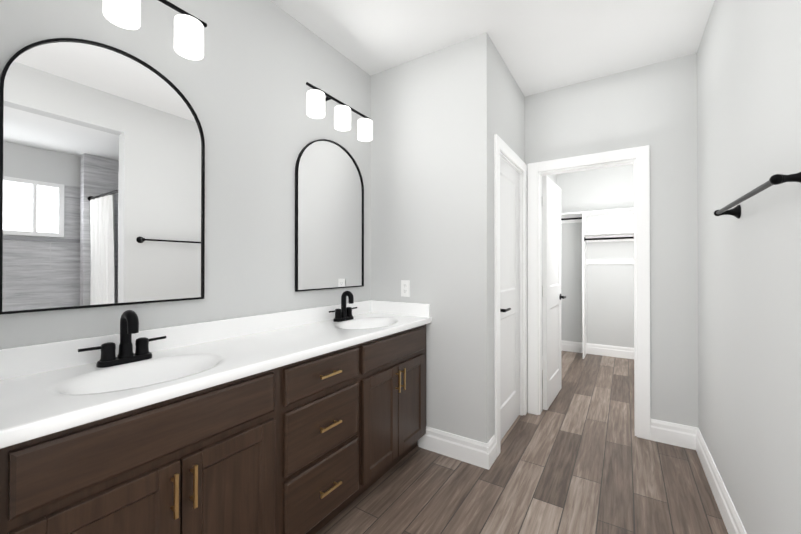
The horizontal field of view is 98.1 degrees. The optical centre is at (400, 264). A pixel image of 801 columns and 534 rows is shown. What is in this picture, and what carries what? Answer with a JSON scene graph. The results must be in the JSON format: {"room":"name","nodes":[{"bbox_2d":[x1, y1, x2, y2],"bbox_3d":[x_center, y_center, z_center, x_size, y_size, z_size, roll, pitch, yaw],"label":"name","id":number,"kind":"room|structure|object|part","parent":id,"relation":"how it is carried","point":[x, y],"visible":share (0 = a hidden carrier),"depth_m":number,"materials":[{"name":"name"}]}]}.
{"room":"bathroom","nodes":[
{"label":"bathroom","id":0,"kind":"room"},
{"bbox_2d":[0,0,370,348],"bbox_3d":[-0.785,-0.096,1.885,0.100,2.708,2.094,0,0,33],"label":"wall","id":1,"kind":"structure","parent":0,"point":[242,87],"depth_m":1.75,"materials":[{"name":"paint"}]},
{"bbox_2d":[0,38,204,314],"bbox_3d":[-1.070,-0.331,1.330,0.020,0.972,0.620,0,0,33],"label":"mirror","id":2,"kind":"object","parent":1,"relation":"attached to","point":[102,174],"visible":0.92,"depth_m":1.26,"materials":[{"name":"black metal"}]},
{"bbox_2d":[103,0,206,59],"bbox_3d":[-1.029,-1.000,1.272,0.158,0.231,0.600,0,0,33],"label":"sconce","id":3,"kind":"object","parent":1,"relation":"attached to","point":[188,34],"visible":1,"depth_m":1.40,"materials":[{"name":"white glass"}]},
{"bbox_2d":[295,139,363,291],"bbox_3d":[-0.445,-0.326,2.298,0.020,0.972,0.620,0,0,33],"label":"mirror","id":4,"kind":"object","parent":1,"relation":"attached to","point":[329,219],"visible":1,"depth_m":2.26,"materials":[{"name":"black metal"}]},
{"bbox_2d":[306,82,372,141],"bbox_3d":[-0.394,-0.994,2.255,0.158,0.231,0.600,0,0,33],"label":"sconce","id":5,"kind":"object","parent":1,"relation":"attached to","point":[317,98],"visible":1,"depth_m":2.19,"materials":[{"name":"white glass"}]},
{"bbox_2d":[370,38,471,438],"bbox_3d":[0.139,-0.093,2.475,0.812,2.708,0.100,0,0,33],"label":"wall","id":6,"kind":"structure","parent":0,"point":[421,194],"depth_m":2.37,"materials":[{"name":"paint"}]},
{"bbox_2d":[401,280,409,296],"bbox_3d":[0.034,0.171,2.476,0.072,0.116,0.009,0,0,33],"label":"electrical outlet plate","id":7,"kind":"object","parent":6,"relation":"attached to","point":[405,288],"visible":1,"depth_m":2.47,"materials":[{"name":"white plastic"}]},
{"bbox_2d":[418,426,493,469],"bbox_3d":[0.338,1.185,2.273,0.499,0.150,0.020,0,0,33],"label":"baseboard","id":8,"kind":"structure","parent":6,"relation":"attached to","point":[470,451],"depth_m":2.24,"materials":[{"name":"white paint"}]},
{"bbox_2d":[270,0,714,96],"bbox_3d":[1.178,-1.480,1.843,3.850,0.060,7.500,0,0,33],"label":"ceiling","id":9,"kind":"structure","parent":0,"point":[541,46],"depth_m":2.15,"materials":[{"name":"paint"}]},
{"bbox_2d":[471,32,524,442],"bbox_3d":[0.762,-0.092,2.599,0.100,2.708,0.983,0,0,33],"label":"wall","id":10,"kind":"structure","parent":0,"point":[497,102],"depth_m":2.20,"materials":[{"name":"paint"}]},
{"bbox_2d":[500,157,519,439],"bbox_3d":[0.829,0.240,2.640,0.104,2.020,0.662,0,0,33],"label":"door leaf","id":11,"kind":"structure","parent":10,"relation":"in","point":[509,294],"depth_m":2.68,"materials":[{"name":"white paint"}]},
{"label":"handle","id":12,"kind":"part","parent":11,"relation":"part of","materials":[{"name":"black metal"}]},
{"bbox_2d":[494,134,526,456],"bbox_3d":[0.807,0.204,2.651,0.117,2.116,0.838,0,0,33],"label":"door frame","id":13,"kind":"structure","parent":10,"relation":"attached to","point":[506,150],"depth_m":2.50,"materials":[{"name":"white paint"}]},
{"bbox_2d":[316,351,727,533],"bbox_3d":[1.178,1.288,1.829,3.850,0.060,7.500,0,0,33],"label":"floor","id":14,"kind":"structure","parent":0,"point":[578,456],"depth_m":2.00,"materials":[{"name":"brown wood"}]},
{"bbox_2d":[0,300,431,533],"bbox_3d":[-0.538,0.761,1.673,0.534,0.992,1.970,0,0,33],"label":"bathroom vanity","id":15,"kind":"object","parent":14,"relation":"on","point":[307,421],"visible":0.98,"depth_m":1.23,"materials":[{"name":"brown wood"}]},
{"bbox_2d":[78,310,165,367],"bbox_3d":[-0.979,0.259,1.251,0.109,0.191,0.262,0,0,33],"label":"faucet","id":16,"kind":"object","parent":15,"relation":"on","point":[129,323],"visible":1,"depth_m":1.24,"materials":[{"name":"black metal"}]},
{"bbox_2d":[329,291,356,321],"bbox_3d":[-0.346,0.264,2.231,0.109,0.191,0.262,0,0,33],"label":"faucet","id":17,"kind":"object","parent":15,"relation":"on","point":[343,313],"visible":1,"depth_m":2.22,"materials":[{"name":"black metal"}]},
{"bbox_2d":[561,208,633,358],"bbox_3d":[3.005,0.280,4.546,1.818,1.985,0.360,0,0,33],"label":"closet shelf","id":18,"kind":"object","parent":14,"relation":"on","point":[575,217],"visible":0.58,"depth_m":4.74,"materials":[{"name":"white paint"}]},
{"bbox_2d":[542,174,556,355],"bbox_3d":[1.634,-0.084,4.194,0.100,2.708,2.443,0,0,33],"label":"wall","id":19,"kind":"structure","parent":0,"point":[553,178],"depth_m":4.28,"materials":[{"name":"paint"}]},
{"bbox_2d":[557,164,633,347],"bbox_3d":[3.130,-0.081,4.742,2.020,2.708,0.100,0,0,33],"label":"wall","id":20,"kind":"structure","parent":0,"point":[609,304],"depth_m":4.90,"materials":[{"name":"paint"}]},
{"bbox_2d":[561,340,633,358],"bbox_3d":[3.099,1.198,4.686,1.740,0.150,0.016,0,0,33],"label":"baseboard","id":21,"kind":"structure","parent":20,"relation":"attached to","point":[596,349],"depth_m":4.87,"materials":[{"name":"white paint"}]},
{"bbox_2d":[525,53,698,427],"bbox_3d":[1.751,-0.092,2.605,2.020,2.708,0.100,0,0,33],"label":"wall","id":22,"kind":"structure","parent":0,"point":[654,106],"depth_m":2.48,"materials":[{"name":"paint"}]},
{"bbox_2d":[542,176,565,409],"bbox_3d":[1.428,0.243,3.260,0.150,2.020,0.659,0,0,35],"label":"closet door leaf","id":23,"kind":"structure","parent":22,"relation":"in","point":[552,296],"depth_m":3.17,"materials":[{"name":"white paint"}]},
{"bbox_2d":[527,145,650,439],"bbox_3d":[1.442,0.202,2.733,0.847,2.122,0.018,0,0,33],"label":"door frame","id":24,"kind":"structure","parent":22,"relation":"attached to","point":[641,155],"depth_m":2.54,"materials":[{"name":"white paint"}]},
{"bbox_2d":[651,419,689,443],"bbox_3d":[2.188,1.186,2.386,0.776,0.150,0.016,0,0,33],"label":"baseboard","id":25,"kind":"structure","parent":22,"relation":"attached to","point":[676,433],"depth_m":2.43,"materials":[{"name":"white paint"}]},
{"bbox_2d":[697,0,800,533],"bbox_3d":[0.841,-0.103,0.421,0.120,2.708,4.557,0,0,33],"label":"wall","id":26,"kind":"structure","parent":0,"point":[749,259],"depth_m":1.36,"materials":[{"name":"paint"}]},
{"bbox_2d":[690,426,746,533],"bbox_3d":[1.516,1.182,1.586,0.016,0.150,1.857,0,0,33],"label":"baseboard","id":27,"kind":"structure","parent":26,"relation":"attached to","point":[731,519],"depth_m":1.83,"materials":[{"name":"white paint"}]},
{"bbox_2d":[714,172,800,218],"bbox_3d":[1.242,-0.230,1.230,0.084,0.060,0.770,0,0,33],"label":"towel rail","id":28,"kind":"object","parent":26,"relation":"attached to","point":[776,179],"visible":1,"depth_m":1.08,"materials":[{"name":"black metal"}]}
]}

